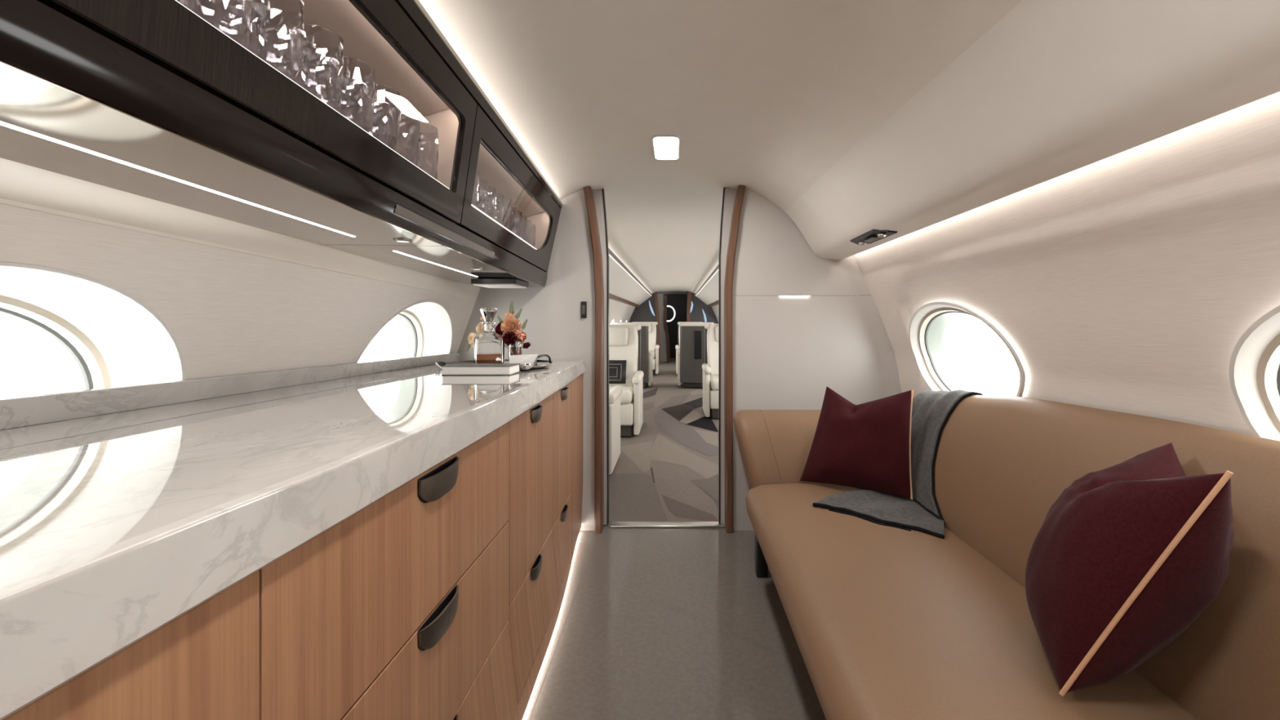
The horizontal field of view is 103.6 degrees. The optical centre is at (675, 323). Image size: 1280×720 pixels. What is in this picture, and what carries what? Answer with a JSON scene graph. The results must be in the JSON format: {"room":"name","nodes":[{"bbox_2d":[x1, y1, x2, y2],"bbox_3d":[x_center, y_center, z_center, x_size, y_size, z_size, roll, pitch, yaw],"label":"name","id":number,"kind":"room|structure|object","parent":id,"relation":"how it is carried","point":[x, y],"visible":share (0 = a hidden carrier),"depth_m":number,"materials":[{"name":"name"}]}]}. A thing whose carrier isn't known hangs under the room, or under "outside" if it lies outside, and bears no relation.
{"room":"aircraft cabin","nodes":[
{"label":"aircraft cabin","id":0,"kind":"room"},
{"bbox_2d":[0,204,481,379],"bbox_3d":[-1.135,0.315,0.280,0.335,1.700,5.163,0,0,0],"label":"wall","id":1,"kind":"structure","parent":0,"point":[228,313],"depth_m":1.33,"materials":[{"name":"plastic"}]},
{"bbox_2d":[0,261,185,393],"bbox_3d":[-1.318,0.240,0.875,0.338,0.694,0.818,0,0,0],"label":"window","id":2,"kind":"structure","parent":1,"relation":"in","point":[84,332],"depth_m":1.11,"materials":[{"name":"white plastic"}]},
{"bbox_2d":[0,352,460,430],"bbox_3d":[-1.232,0.163,1.175,0.043,0.089,3.250,0,0,0],"label":"backsplash","id":3,"kind":"structure","parent":1,"relation":"attached to","point":[30,410],"depth_m":1.20,"materials":[{"name":"white stone"}]},
{"bbox_2d":[0,157,475,299],"bbox_3d":[-0.850,-0.222,0.250,0.560,0.180,5.100,0,0,0],"label":"wall panel","id":4,"kind":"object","parent":1,"relation":"attached to","point":[24,186],"depth_m":1.05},
{"bbox_2d":[0,0,563,287],"bbox_3d":[-0.829,-0.457,1.203,0.546,0.508,3.274,0,0,-3],"label":"upper cabinet","id":5,"kind":"object","parent":1,"relation":"attached to","point":[149,99],"visible":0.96,"depth_m":0.89,"materials":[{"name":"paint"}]},
{"bbox_2d":[0,121,355,236],"bbox_3d":[-0.767,-0.224,0.683,0.008,0.012,1.170,0,0,-4],"label":"strip light","id":6,"kind":"object","parent":5,"relation":"on","point":[42,136],"depth_m":0.74,"materials":[{"name":"plastic"}]},
{"bbox_2d":[208,0,216,26],"bbox_3d":[-0.746,-0.487,0.760,0.080,0.158,0.080,0,0,0],"label":"glass","id":7,"kind":"object","parent":5,"relation":"in","point":[212,14],"visible":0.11,"depth_m":0.78,"materials":[{"name":"clear glass"}]},
{"bbox_2d":[179,0,252,50],"bbox_3d":[-0.636,-0.444,0.697,0.080,0.158,0.080,0,0,0],"label":"glass","id":8,"kind":"object","parent":5,"relation":"in","point":[247,24],"visible":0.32,"depth_m":0.71,"materials":[{"name":"clear glass"}]},
{"bbox_2d":[208,0,269,62],"bbox_3d":[-0.752,-0.487,0.868,0.080,0.158,0.080,0,0,0],"label":"glass","id":9,"kind":"object","parent":5,"relation":"in","point":[266,13],"visible":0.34,"depth_m":0.89,"materials":[{"name":"clear glass"}]},
{"bbox_2d":[241,0,304,85],"bbox_3d":[-0.643,-0.444,0.805,0.080,0.158,0.080,0,0,0],"label":"glass","id":10,"kind":"object","parent":5,"relation":"in","point":[301,12],"visible":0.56,"depth_m":0.83,"materials":[{"name":"clear glass"}]},
{"bbox_2d":[257,20,309,90],"bbox_3d":[-0.759,-0.487,0.976,0.080,0.158,0.080,0,0,0],"label":"glass","id":11,"kind":"object","parent":5,"relation":"in","point":[305,76],"visible":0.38,"depth_m":0.99,"materials":[{"name":"clear glass"}]},
{"bbox_2d":[175,0,449,189],"bbox_3d":[-0.605,-0.371,0.880,0.009,0.012,1.123,0,0,-4],"label":"light","id":12,"kind":"object","parent":5,"relation":"attached to","point":[180,7],"depth_m":0.75,"materials":[{"name":"white"}]},
{"bbox_2d":[289,23,343,113],"bbox_3d":[-0.650,-0.444,0.913,0.080,0.158,0.080,0,0,0],"label":"glass","id":13,"kind":"object","parent":5,"relation":"in","point":[292,28],"visible":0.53,"depth_m":0.90,"materials":[{"name":"clear glass"}]},
{"bbox_2d":[297,56,342,111],"bbox_3d":[-0.765,-0.487,1.084,0.080,0.158,0.080,0,0,0],"label":"glass","id":14,"kind":"object","parent":5,"relation":"in","point":[338,95],"visible":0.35,"depth_m":1.10,"materials":[{"name":"clear glass"}]},
{"bbox_2d":[329,84,368,132],"bbox_3d":[-0.772,-0.487,1.192,0.080,0.158,0.080,0,0,0],"label":"glass","id":15,"kind":"object","parent":5,"relation":"in","point":[367,108],"visible":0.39,"depth_m":1.20,"materials":[{"name":"clear glass"}]},
{"bbox_2d":[328,60,374,135],"bbox_3d":[-0.656,-0.444,1.021,0.080,0.158,0.080,0,0,0],"label":"glass","id":16,"kind":"object","parent":5,"relation":"in","point":[373,69],"visible":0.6,"depth_m":1.03,"materials":[{"name":"clear glass"}]},
{"bbox_2d":[356,103,391,147],"bbox_3d":[-0.778,-0.487,1.300,0.080,0.158,0.080,0,0,0],"label":"glass","id":17,"kind":"object","parent":5,"relation":"in","point":[389,106],"visible":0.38,"depth_m":1.31,"materials":[{"name":"clear glass"}]},
{"bbox_2d":[359,85,399,152],"bbox_3d":[-0.663,-0.444,1.129,0.080,0.158,0.080,0,0,0],"label":"glass","id":18,"kind":"object","parent":5,"relation":"in","point":[397,109],"visible":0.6,"depth_m":1.13,"materials":[{"name":"clear glass"}]},
{"bbox_2d":[384,106,421,167],"bbox_3d":[-0.670,-0.444,1.237,0.080,0.158,0.080,0,0,0],"label":"glass","id":19,"kind":"object","parent":5,"relation":"in","point":[386,118],"visible":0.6,"depth_m":1.24,"materials":[{"name":"clear glass"}]},
{"bbox_2d":[393,238,412,243],"bbox_3d":[-0.709,-0.216,1.308,0.044,0.008,0.044,0,0,0],"label":"puck light","id":20,"kind":"object","parent":5,"relation":"attached to","point":[397,240],"depth_m":1.30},
{"bbox_2d":[405,124,439,179],"bbox_3d":[-0.677,-0.444,1.345,0.080,0.158,0.080,0,0,0],"label":"glass","id":21,"kind":"object","parent":5,"relation":"in","point":[406,127],"visible":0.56,"depth_m":1.35,"materials":[{"name":"clear glass"}]},
{"bbox_2d":[392,250,476,276],"bbox_3d":[-0.864,-0.212,1.877,0.008,0.008,0.756,0,0,-4],"label":"strip light","id":22,"kind":"object","parent":5,"relation":"on","point":[398,254],"depth_m":1.78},
{"bbox_2d":[475,171,479,208],"bbox_3d":[-0.698,-0.435,1.684,0.074,0.142,0.074,0,0,-17],"label":"crystal tumbler","id":23,"kind":"object","parent":5,"relation":"in","point":[477,173],"visible":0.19,"depth_m":1.69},
{"bbox_2d":[471,267,483,270],"bbox_3d":[-0.762,-0.210,1.930,0.044,0.008,0.044,0,0,0],"label":"puck light","id":24,"kind":"object","parent":5,"relation":"on","point":[474,268],"depth_m":1.92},
{"bbox_2d":[474,184,482,210],"bbox_3d":[-0.816,-0.479,2.025,0.074,0.142,0.074,0,0,21],"label":"crystal tumbler","id":25,"kind":"object","parent":5,"relation":"in","point":[481,190],"visible":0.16,"depth_m":2.03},
{"bbox_2d":[479,177,488,211],"bbox_3d":[-0.704,-0.435,1.784,0.074,0.142,0.074,0,0,-34],"label":"crystal tumbler","id":26,"kind":"object","parent":5,"relation":"in","point":[479,178],"visible":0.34,"depth_m":1.79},
{"bbox_2d":[475,185,496,220],"bbox_3d":[-0.710,-0.435,1.885,0.074,0.142,0.074,0,0,38],"label":"crystal tumbler","id":27,"kind":"object","parent":5,"relation":"in","point":[495,190],"visible":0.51,"depth_m":1.90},
{"bbox_2d":[479,196,497,221],"bbox_3d":[-0.828,-0.479,2.225,0.074,0.142,0.074,0,0,-13],"label":"crystal tumbler","id":28,"kind":"object","parent":5,"relation":"in","point":[495,202],"visible":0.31,"depth_m":2.23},
{"bbox_2d":[484,193,503,224],"bbox_3d":[-0.716,-0.435,1.985,0.074,0.142,0.074,0,0,21],"label":"crystal tumbler","id":29,"kind":"object","parent":5,"relation":"in","point":[485,205],"visible":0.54,"depth_m":1.99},
{"bbox_2d":[471,279,528,288],"bbox_3d":[-0.838,-0.190,2.410,0.205,0.028,0.220,0,0,0],"label":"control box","id":30,"kind":"object","parent":5,"relation":"attached to","point":[489,283],"visible":1,"depth_m":2.31,"materials":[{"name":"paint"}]},
{"bbox_2d":[491,199,510,230],"bbox_3d":[-0.722,-0.435,2.085,0.074,0.142,0.074,0,0,4],"label":"crystal tumbler","id":31,"kind":"object","parent":5,"relation":"in","point":[493,199],"visible":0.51,"depth_m":2.09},
{"bbox_2d":[471,204,537,249],"bbox_3d":[-0.683,-0.371,2.140,0.010,0.012,1.283,0,0,-4],"label":"light","id":32,"kind":"object","parent":5,"relation":"attached to","point":[474,208],"depth_m":1.88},
{"bbox_2d":[498,204,516,234],"bbox_3d":[-0.729,-0.435,2.185,0.074,0.142,0.074,0,0,-13],"label":"crystal tumbler","id":33,"kind":"object","parent":5,"relation":"in","point":[500,205],"visible":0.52,"depth_m":2.19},
{"bbox_2d":[504,216,519,236],"bbox_3d":[-0.853,-0.479,2.626,0.074,0.142,0.074,0,0,8],"label":"crystal tumbler","id":34,"kind":"object","parent":5,"relation":"in","point":[507,216],"visible":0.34,"depth_m":2.62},
{"bbox_2d":[505,209,522,237],"bbox_3d":[-0.735,-0.435,2.285,0.074,0.142,0.074,0,0,-30],"label":"crystal tumbler","id":35,"kind":"object","parent":5,"relation":"in","point":[510,210],"visible":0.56,"depth_m":2.28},
{"bbox_2d":[511,214,527,241],"bbox_3d":[-0.741,-0.435,2.385,0.074,0.142,0.074,0,0,42],"label":"crystal tumbler","id":36,"kind":"object","parent":5,"relation":"in","point":[514,215],"visible":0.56,"depth_m":2.39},
{"bbox_2d":[521,223,536,248],"bbox_3d":[-0.754,-0.435,2.586,0.074,0.142,0.074,0,0,8],"label":"crystal tumbler","id":37,"kind":"object","parent":5,"relation":"in","point":[522,224],"visible":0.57,"depth_m":2.58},
{"bbox_2d":[355,300,453,362],"bbox_3d":[-1.309,0.240,2.330,0.356,0.694,0.818,0,0,0],"label":"window","id":38,"kind":"structure","parent":1,"relation":"in","point":[424,327],"depth_m":2.57,"materials":[{"name":"white plastic"}]},
{"bbox_2d":[457,189,595,530],"bbox_3d":[-0.895,0.170,2.825,0.934,1.990,0.044,0,0,-3],"label":"wall","id":39,"kind":"structure","parent":0,"point":[555,328],"depth_m":2.83,"materials":[{"name":"laminate"}]},
{"bbox_2d":[580,301,586,318],"bbox_3d":[-0.515,-0.076,2.824,0.032,0.093,0.018,0,0,0],"label":"light switch","id":40,"kind":"object","parent":39,"relation":"attached to","point":[583,304],"visible":1,"depth_m":2.82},
{"bbox_2d":[582,186,604,533],"bbox_3d":[-0.462,0.197,2.830,0.111,1.937,0.080,0,0,0],"label":"door frame","id":41,"kind":"structure","parent":39,"relation":"attached to","point":[588,191],"depth_m":2.79,"materials":[{"name":"brown wood"}]},
{"bbox_2d":[592,188,608,524],"bbox_3d":[-0.483,0.185,2.901,0.196,1.939,0.039,0,0,0],"label":"door","id":42,"kind":"structure","parent":39,"relation":"in","point":[598,194],"depth_m":2.88,"materials":[{"name":"laminate"}]},
{"bbox_2d":[608,298,635,324],"bbox_3d":[-1.125,0.295,8.130,0.416,1.740,10.542,0,0,0],"label":"wall","id":43,"kind":"structure","parent":0,"point":[618,310],"depth_m":10.32,"materials":[{"name":"paint"}]},
{"bbox_2d":[608,248,652,306],"bbox_3d":[-0.848,-0.556,8.160,0.484,0.416,10.440,0,0,0],"label":"bin","id":44,"kind":"object","parent":43,"relation":"attached to","point":[624,287],"visible":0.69,"depth_m":7.67,"materials":[{"name":"paint"}]},
{"bbox_2d":[629,293,656,322],"bbox_3d":[-0.955,0.105,13.400,0.910,2.120,0.001,0,0,0],"label":"wall","id":45,"kind":"structure","parent":0,"point":[643,313],"depth_m":13.40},
{"bbox_2d":[648,300,654,315],"bbox_3d":[-0.625,-0.404,13.388,0.161,0.424,0.056,0,0,0],"label":"light","id":46,"kind":"object","parent":45,"relation":"attached to","point":[651,307],"visible":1,"depth_m":13.37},
{"bbox_2d":[653,291,660,364],"bbox_3d":[-0.485,0.112,13.370,0.165,1.930,0.080,0,0,0],"label":"door frame","id":47,"kind":"structure","parent":45,"relation":"attached to","point":[655,293],"depth_m":13.33,"materials":[{"name":"brown wood"}]},
{"bbox_2d":[604,358,718,525],"bbox_3d":[0.000,1.111,9.250,2.400,0.107,12.700,0,0,0],"label":"carpet","id":48,"kind":"object","parent":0,"point":[668,471],"visible":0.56,"depth_m":4.20,"materials":[{"name":"carpet"}]},
{"bbox_2d":[608,385,622,474],"bbox_3d":[-0.795,0.586,3.954,0.670,1.125,0.912,0,0,0],"label":"seat","id":49,"kind":"object","parent":48,"relation":"on","point":[615,393],"visible":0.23,"depth_m":3.89,"materials":[{"name":"beige leather"}]},
{"bbox_2d":[608,324,644,436],"bbox_3d":[-0.685,0.574,5.406,0.670,1.125,0.912,0,0,0],"label":"seat","id":50,"kind":"object","parent":48,"relation":"on","point":[624,340],"visible":0.51,"depth_m":5.56,"materials":[{"name":"beige leather"}]},
{"bbox_2d":[608,360,626,383],"bbox_3d":[-0.740,0.520,5.399,0.420,0.245,0.140,0,0,0],"label":"pillow","id":51,"kind":"object","parent":50,"relation":"on","point":[617,368],"visible":0.44,"depth_m":5.37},
{"bbox_2d":[608,383,633,404],"bbox_3d":[-0.685,0.731,5.265,0.504,0.140,0.630,0,0,0],"label":"seat cushion","id":52,"kind":"object","parent":50,"relation":"on","point":[626,397],"depth_m":5.00,"materials":[{"name":"beige leather"}]},
{"bbox_2d":[614,322,653,387],"bbox_3d":[-0.745,0.543,8.924,0.670,1.125,0.912,0,0,0],"label":"seat","id":53,"kind":"object","parent":48,"relation":"on","point":[646,355],"visible":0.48,"depth_m":8.53,"materials":[{"name":"beige leather"}]},
{"bbox_2d":[632,321,659,374],"bbox_3d":[-0.690,0.526,10.976,0.670,1.125,0.912,0,0,0],"label":"seat","id":54,"kind":"object","parent":48,"relation":"on","point":[652,327],"visible":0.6,"depth_m":11.15,"materials":[{"name":"beige leather"}]},
{"bbox_2d":[652,351,655,359],"bbox_3d":[-0.690,0.684,10.835,0.504,0.140,0.630,0,0,0],"label":"seat cushion","id":55,"kind":"object","parent":54,"relation":"on","point":[654,352],"depth_m":10.56,"materials":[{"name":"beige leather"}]},
{"bbox_2d":[675,321,702,373],"bbox_3d":[0.335,0.526,10.976,0.670,1.125,0.912,0,0,0],"label":"seat","id":56,"kind":"object","parent":48,"relation":"on","point":[677,346],"visible":0.18,"depth_m":11.19,"materials":[{"name":"beige leather"}]},
{"bbox_2d":[676,322,714,387],"bbox_3d":[0.365,0.543,8.924,0.670,1.125,0.912,0,0,0],"label":"seat","id":57,"kind":"object","parent":48,"relation":"on","point":[691,355],"visible":0.6,"depth_m":8.52,"materials":[{"name":"beige leather"}]},
{"bbox_2d":[702,324,718,418],"bbox_3d":[0.675,0.566,6.326,0.670,1.125,0.912,0,0,0],"label":"seat","id":58,"kind":"object","parent":48,"relation":"on","point":[710,366],"visible":0.4,"depth_m":6.33,"materials":[{"name":"beige leather"}]},
{"bbox_2d":[710,374,718,391],"bbox_3d":[0.675,0.724,6.185,0.504,0.140,0.630,0,0,0],"label":"seat cushion","id":59,"kind":"object","parent":58,"relation":"on","point":[713,378],"depth_m":5.90,"materials":[{"name":"beige leather"}]},
{"bbox_2d":[657,293,666,361],"bbox_3d":[-0.361,0.165,14.079,0.321,2.000,0.013,0,0,5],"label":"wall partition","id":60,"kind":"structure","parent":0,"point":[660,296],"depth_m":14.08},
{"bbox_2d":[663,295,670,361],"bbox_3d":[-0.239,0.172,14.050,0.189,1.910,0.040,0,0,0],"label":"door frame","id":61,"kind":"structure","parent":60,"relation":"attached to","point":[664,296],"depth_m":14.03,"materials":[{"name":"brown wood"}]},
{"bbox_2d":[657,290,686,294],"bbox_3d":[0.000,-0.815,14.450,2.600,0.168,2.100,0,0,0],"label":"ceiling","id":62,"kind":"structure","parent":0,"point":[664,292],"depth_m":14.46,"materials":[{"name":"paint"}]},
{"bbox_2d":[522,525,826,719],"bbox_3d":[0.000,1.175,0.300,2.600,0.021,5.200,0,0,0],"label":"floor","id":63,"kind":"structure","parent":0,"point":[652,624],"depth_m":1.85,"materials":[{"name":"grey stone"}]},
{"bbox_2d":[511,552,571,719],"bbox_3d":[-0.470,1.113,0.981,0.070,0.060,2.843,0,0,-1],"label":"toe kick","id":64,"kind":"object","parent":63,"relation":"on","point":[526,695],"visible":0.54,"depth_m":1.68,"materials":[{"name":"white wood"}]},
{"bbox_2d":[3,570,259,719],"bbox_3d":[-0.823,0.681,0.065,0.754,0.804,1.010,0,0,0],"label":"base cabinet","id":65,"kind":"object","parent":64,"relation":"on","point":[203,664],"visible":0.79,"depth_m":0.48,"materials":[{"name":"brown wood"}]},
{"bbox_2d":[258,422,517,719],"bbox_3d":[-0.822,0.681,0.997,0.756,0.804,0.850,0,0,0],"label":"base cabinet","id":66,"kind":"object","parent":64,"relation":"on","point":[397,610],"visible":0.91,"depth_m":0.88,"materials":[{"name":"brown wood"}]},
{"bbox_2d":[0,360,585,719],"bbox_3d":[-0.857,0.228,1.177,0.804,0.089,3.255,0,0,0],"label":"countertop","id":67,"kind":"structure","parent":66,"relation":"on","point":[115,526],"depth_m":0.62,"materials":[{"name":"white stone"}]},
{"bbox_2d":[441,363,519,375],"bbox_3d":[-0.772,0.183,2.010,0.265,0.036,0.130,0,0,0],"label":"book","id":68,"kind":"object","parent":67,"relation":"on","point":[457,369],"visible":1,"depth_m":1.95,"materials":[{"name":"white paper"}]},
{"bbox_2d":[435,354,553,369],"bbox_3d":[-0.828,0.178,2.335,0.510,0.046,0.504,0,0,0],"label":"tray","id":69,"kind":"object","parent":67,"relation":"on","point":[540,363],"visible":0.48,"depth_m":2.42,"materials":[{"name":"silver metal"}]},
{"bbox_2d":[472,307,504,363],"bbox_3d":[-0.845,0.062,2.275,0.128,0.268,0.128,0,0,-24],"label":"decanter","id":70,"kind":"object","parent":69,"relation":"on","point":[488,345],"visible":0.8,"depth_m":2.23,"materials":[{"name":"clear glass"}]},
{"bbox_2d":[508,340,522,363],"bbox_3d":[-0.760,0.138,2.385,0.064,0.115,0.064,0,0,0],"label":"vase","id":71,"kind":"object","parent":69,"relation":"on","point":[516,348],"visible":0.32,"depth_m":2.36,"materials":[{"name":"clear glass"}]},
{"bbox_2d":[467,332,508,349],"bbox_3d":[-0.886,0.095,2.387,0.228,0.104,0.042,0,0,10],"label":"rose","id":72,"kind":"object","parent":71,"relation":"in","point":[471,335],"visible":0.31,"depth_m":2.40,"materials":[{"name":"beige plant"}]},
{"bbox_2d":[475,321,508,346],"bbox_3d":[-0.862,0.069,2.400,0.188,0.156,0.037,0,0,0],"label":"rose","id":73,"kind":"object","parent":71,"relation":"in","point":[480,326],"visible":0.65,"depth_m":2.40,"materials":[{"name":"beige plant"}]},
{"bbox_2d":[495,321,504,336],"bbox_3d":[-0.810,0.069,2.385,0.097,0.155,0.044,0,0,0],"label":"rose","id":74,"kind":"object","parent":71,"relation":"in","point":[498,330],"visible":0.38,"depth_m":2.39,"materials":[{"name":"red plant"}]},
{"bbox_2d":[503,312,514,317],"bbox_3d":[-0.790,0.046,2.409,0.060,0.200,0.050,0,0,0],"label":"rose","id":75,"kind":"object","parent":71,"relation":"in","point":[508,314],"visible":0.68,"depth_m":2.40,"materials":[{"name":"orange plant"}]},
{"bbox_2d":[502,331,516,345],"bbox_3d":[-0.768,0.091,2.349,0.061,0.109,0.048,0,0,-43],"label":"rose","id":76,"kind":"object","parent":71,"relation":"in","point":[508,337],"visible":0.96,"depth_m":2.35,"materials":[{"name":"red plant"}]},
{"bbox_2d":[500,316,521,340],"bbox_3d":[-0.772,0.058,2.361,0.092,0.176,0.052,0,0,-20],"label":"rose","id":77,"kind":"object","parent":71,"relation":"in","point":[509,324],"visible":0.94,"depth_m":2.37,"materials":[{"name":"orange plant"}]},
{"bbox_2d":[508,300,514,318],"bbox_3d":[-0.776,0.013,2.408,0.056,0.246,0.021,0,0,37],"label":"leaf sprig","id":78,"kind":"object","parent":71,"relation":"in","point":[511,308],"visible":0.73,"depth_m":2.42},
{"bbox_2d":[515,307,523,318],"bbox_3d":[-0.752,0.030,2.402,0.038,0.211,0.038,0,0,0],"label":"leaf sprig","id":79,"kind":"object","parent":71,"relation":"in","point":[518,313],"visible":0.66,"depth_m":2.42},
{"bbox_2d":[514,331,526,342],"bbox_3d":[-0.734,0.091,2.381,0.056,0.110,0.057,0,0,0],"label":"rose","id":80,"kind":"object","parent":71,"relation":"in","point":[521,336],"visible":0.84,"depth_m":2.37,"materials":[{"name":"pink plant"}]},
{"bbox_2d":[520,319,528,331],"bbox_3d":[-0.731,0.056,2.395,0.063,0.159,0.012,0,0,-11],"label":"leaf sprig","id":81,"kind":"object","parent":71,"relation":"in","point":[522,326],"visible":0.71,"depth_m":2.40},
{"bbox_2d":[521,342,530,348],"bbox_3d":[-0.722,0.117,2.381,0.070,0.058,0.031,0,0,-15],"label":"rose","id":82,"kind":"object","parent":71,"relation":"in","point":[526,345],"visible":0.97,"depth_m":2.39,"materials":[{"name":"red plant"}]},
{"bbox_2d":[509,354,537,365],"bbox_3d":[-0.683,0.167,2.256,0.129,0.058,0.041,0,0,-23],"label":"folded card","id":83,"kind":"object","parent":69,"relation":"on","point":[526,358],"visible":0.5,"depth_m":2.24,"materials":[{"name":"white paper"}]},
{"bbox_2d":[520,364,533,369],"bbox_3d":[-0.637,0.185,2.135,0.072,0.022,0.072,0,0,0],"label":"dish","id":84,"kind":"object","parent":67,"relation":"on","point":[523,366],"visible":0.88,"depth_m":2.12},
{"bbox_2d":[507,394,558,703],"bbox_3d":[-0.823,0.679,1.706,0.753,0.800,0.566,0,0,0],"label":"base cabinet","id":85,"kind":"object","parent":64,"relation":"on","point":[533,594],"visible":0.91,"depth_m":1.65,"materials":[{"name":"brown wood"}]},
{"bbox_2d":[552,382,571,594],"bbox_3d":[-0.832,0.679,2.195,0.737,0.800,0.409,0,0,0],"label":"base cabinet","id":86,"kind":"object","parent":64,"relation":"on","point":[562,398],"visible":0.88,"depth_m":2.15,"materials":[{"name":"brown wood"}]},
{"bbox_2d":[570,373,582,560],"bbox_3d":[-0.525,0.706,2.606,0.041,0.858,0.411,0,0,-3],"label":"filler panel","id":87,"kind":"object","parent":63,"relation":"on","point":[576,492],"visible":0.7,"depth_m":2.57,"materials":[{"name":"brown wood"}]},
{"bbox_2d":[609,521,724,528],"bbox_3d":[-0.043,1.158,2.893,0.657,0.014,0.063,0,0,0],"label":"threshold","id":88,"kind":"object","parent":63,"relation":"on","point":[614,524],"visible":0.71,"depth_m":2.87,"materials":[{"name":"metal"}]},
{"bbox_2d":[733,393,1279,719],"bbox_3d":[0.757,0.695,0.950,0.930,0.940,3.400,0,0,0],"label":"sofa","id":89,"kind":"object","parent":63,"relation":"on","point":[886,623],"visible":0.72,"depth_m":1.21,"materials":[{"name":"beige leather"}]},
{"bbox_2d":[800,386,913,499],"bbox_3d":[0.784,0.487,2.165,0.458,0.424,0.204,0,0,35],"label":"cushion","id":90,"kind":"object","parent":89,"relation":"on","point":[866,446],"visible":1,"depth_m":2.09,"materials":[{"name":"red fabric"}]},
{"bbox_2d":[813,389,983,538],"bbox_3d":[0.992,0.493,2.021,0.845,0.448,0.435,0,0,-38],"label":"throw blanket","id":91,"kind":"object","parent":89,"relation":"on","point":[931,410],"visible":0.8,"depth_m":1.98,"materials":[{"name":"grey fabric"}]},
{"bbox_2d":[1025,442,1233,696],"bbox_3d":[0.890,0.466,1.019,0.298,0.457,0.351,0,0,34],"label":"cushion","id":92,"kind":"object","parent":89,"relation":"on","point":[1130,554],"visible":1,"depth_m":0.90,"materials":[{"name":"red fabric"}]},
{"bbox_2d":[571,183,778,293],"bbox_3d":[-0.050,-0.694,8.111,1.840,0.364,10.578,0,0,0],"label":"ceiling","id":93,"kind":"structure","parent":0,"point":[667,235],"depth_m":4.29,"materials":[{"name":"paint"}]},
{"bbox_2d":[663,293,686,358],"bbox_3d":[0.050,0.065,15.400,1.700,2.200,0.001,0,0,0],"label":"wall","id":94,"kind":"structure","parent":0,"point":[677,301],"depth_m":15.40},
{"bbox_2d":[666,305,675,321],"bbox_3d":[-0.220,-0.300,15.372,0.444,0.504,0.044,0,0,0],"label":"lamp","id":95,"kind":"object","parent":94,"relation":"attached to","point":[673,318],"visible":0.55,"depth_m":15.35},
{"bbox_2d":[686,291,718,324],"bbox_3d":[0.805,0.105,13.400,1.010,2.120,0.001,0,0,0],"label":"wall","id":96,"kind":"structure","parent":0,"point":[696,314],"depth_m":13.40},
{"bbox_2d":[686,291,691,321],"bbox_3d":[0.357,0.112,13.370,0.130,1.930,0.080,0,0,0],"label":"door frame","id":97,"kind":"structure","parent":96,"relation":"attached to","point":[689,292],"depth_m":13.33,"materials":[{"name":"brown wood"}]},
{"bbox_2d":[711,304,718,321],"bbox_3d":[1.025,0.295,8.130,0.416,1.740,10.542,0,0,0],"label":"wall","id":98,"kind":"structure","parent":0,"point":[715,308],"depth_m":12.71,"materials":[{"name":"paint"}]},
{"bbox_2d":[694,265,718,306],"bbox_3d":[0.748,-0.556,8.160,0.484,0.416,10.440,0,0,0],"label":"bin","id":99,"kind":"object","parent":98,"relation":"attached to","point":[708,293],"visible":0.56,"depth_m":9.59,"materials":[{"name":"paint"}]},
{"bbox_2d":[418,0,1022,211],"bbox_3d":[0.030,-0.608,0.265,2.100,0.356,5.130,0,0,0],"label":"ceiling","id":100,"kind":"structure","parent":0,"point":[766,97],"depth_m":1.52,"materials":[{"name":"paint"}]},
{"bbox_2d":[651,134,680,159],"bbox_3d":[-0.040,-0.784,2.245,0.125,0.012,0.305,0,0,0],"label":"recessed light","id":101,"kind":"object","parent":100,"relation":"in","point":[664,147],"visible":1,"depth_m":2.22,"materials":[{"name":"white plastic"}]},
{"bbox_2d":[784,0,1279,259],"bbox_3d":[0.774,-0.491,0.268,0.324,0.269,5.116,0,0,0],"label":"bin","id":102,"kind":"object","parent":100,"relation":"attached to","point":[1054,88],"visible":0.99,"depth_m":1.04,"materials":[{"name":"paint"}]},
{"bbox_2d":[849,229,897,245],"bbox_3d":[0.838,-0.367,2.145,0.072,0.032,0.335,0,0,0],"label":"panel","id":103,"kind":"object","parent":102,"relation":"attached to","point":[872,236],"visible":1,"depth_m":2.12,"materials":[{"name":"metal"}]},
{"bbox_2d":[733,187,902,530],"bbox_3d":[0.829,0.170,2.805,1.062,1.990,0.051,0,0,0],"label":"wall","id":104,"kind":"structure","parent":0,"point":[787,350],"depth_m":2.83,"materials":[{"name":"laminate"}]},
{"bbox_2d":[718,187,737,524],"bbox_3d":[0.348,0.185,2.901,0.193,1.939,0.039,0,0,0],"label":"door","id":105,"kind":"structure","parent":104,"relation":"in","point":[729,194],"depth_m":2.88,"materials":[{"name":"laminate"}]},
{"bbox_2d":[724,184,746,533],"bbox_3d":[0.336,0.197,2.830,0.117,1.937,0.080,0,0,0],"label":"door frame","id":106,"kind":"structure","parent":104,"relation":"attached to","point":[735,224],"depth_m":2.79,"materials":[{"name":"brown wood"}]},
{"bbox_2d":[777,295,811,296],"bbox_3d":[0.670,-0.155,2.828,0.190,0.006,0.008,0,0,0],"label":"light","id":107,"kind":"object","parent":104,"relation":"attached to","point":[778,295],"visible":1,"depth_m":2.82,"materials":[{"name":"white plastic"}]},
{"bbox_2d":[853,91,1279,435],"bbox_3d":[1.071,0.295,0.280,0.407,1.740,5.160,0,0,0],"label":"wall","id":108,"kind":"structure","parent":0,"point":[1130,281],"depth_m":1.25,"materials":[{"name":"plastic"}]},
{"bbox_2d":[909,301,1028,397],"bbox_3d":[1.237,0.153,2.143,0.258,0.492,0.790,0,0,0],"label":"window","id":109,"kind":"structure","parent":108,"relation":"in","point":[928,324],"depth_m":2.40,"materials":[{"name":"white plastic"}]},
{"bbox_2d":[1228,305,1279,440],"bbox_3d":[1.237,0.153,0.688,0.258,0.492,0.790,0,0,0],"label":"window","id":110,"kind":"structure","parent":108,"relation":"in","point":[1254,375],"depth_m":1.04,"materials":[{"name":"white plastic"}]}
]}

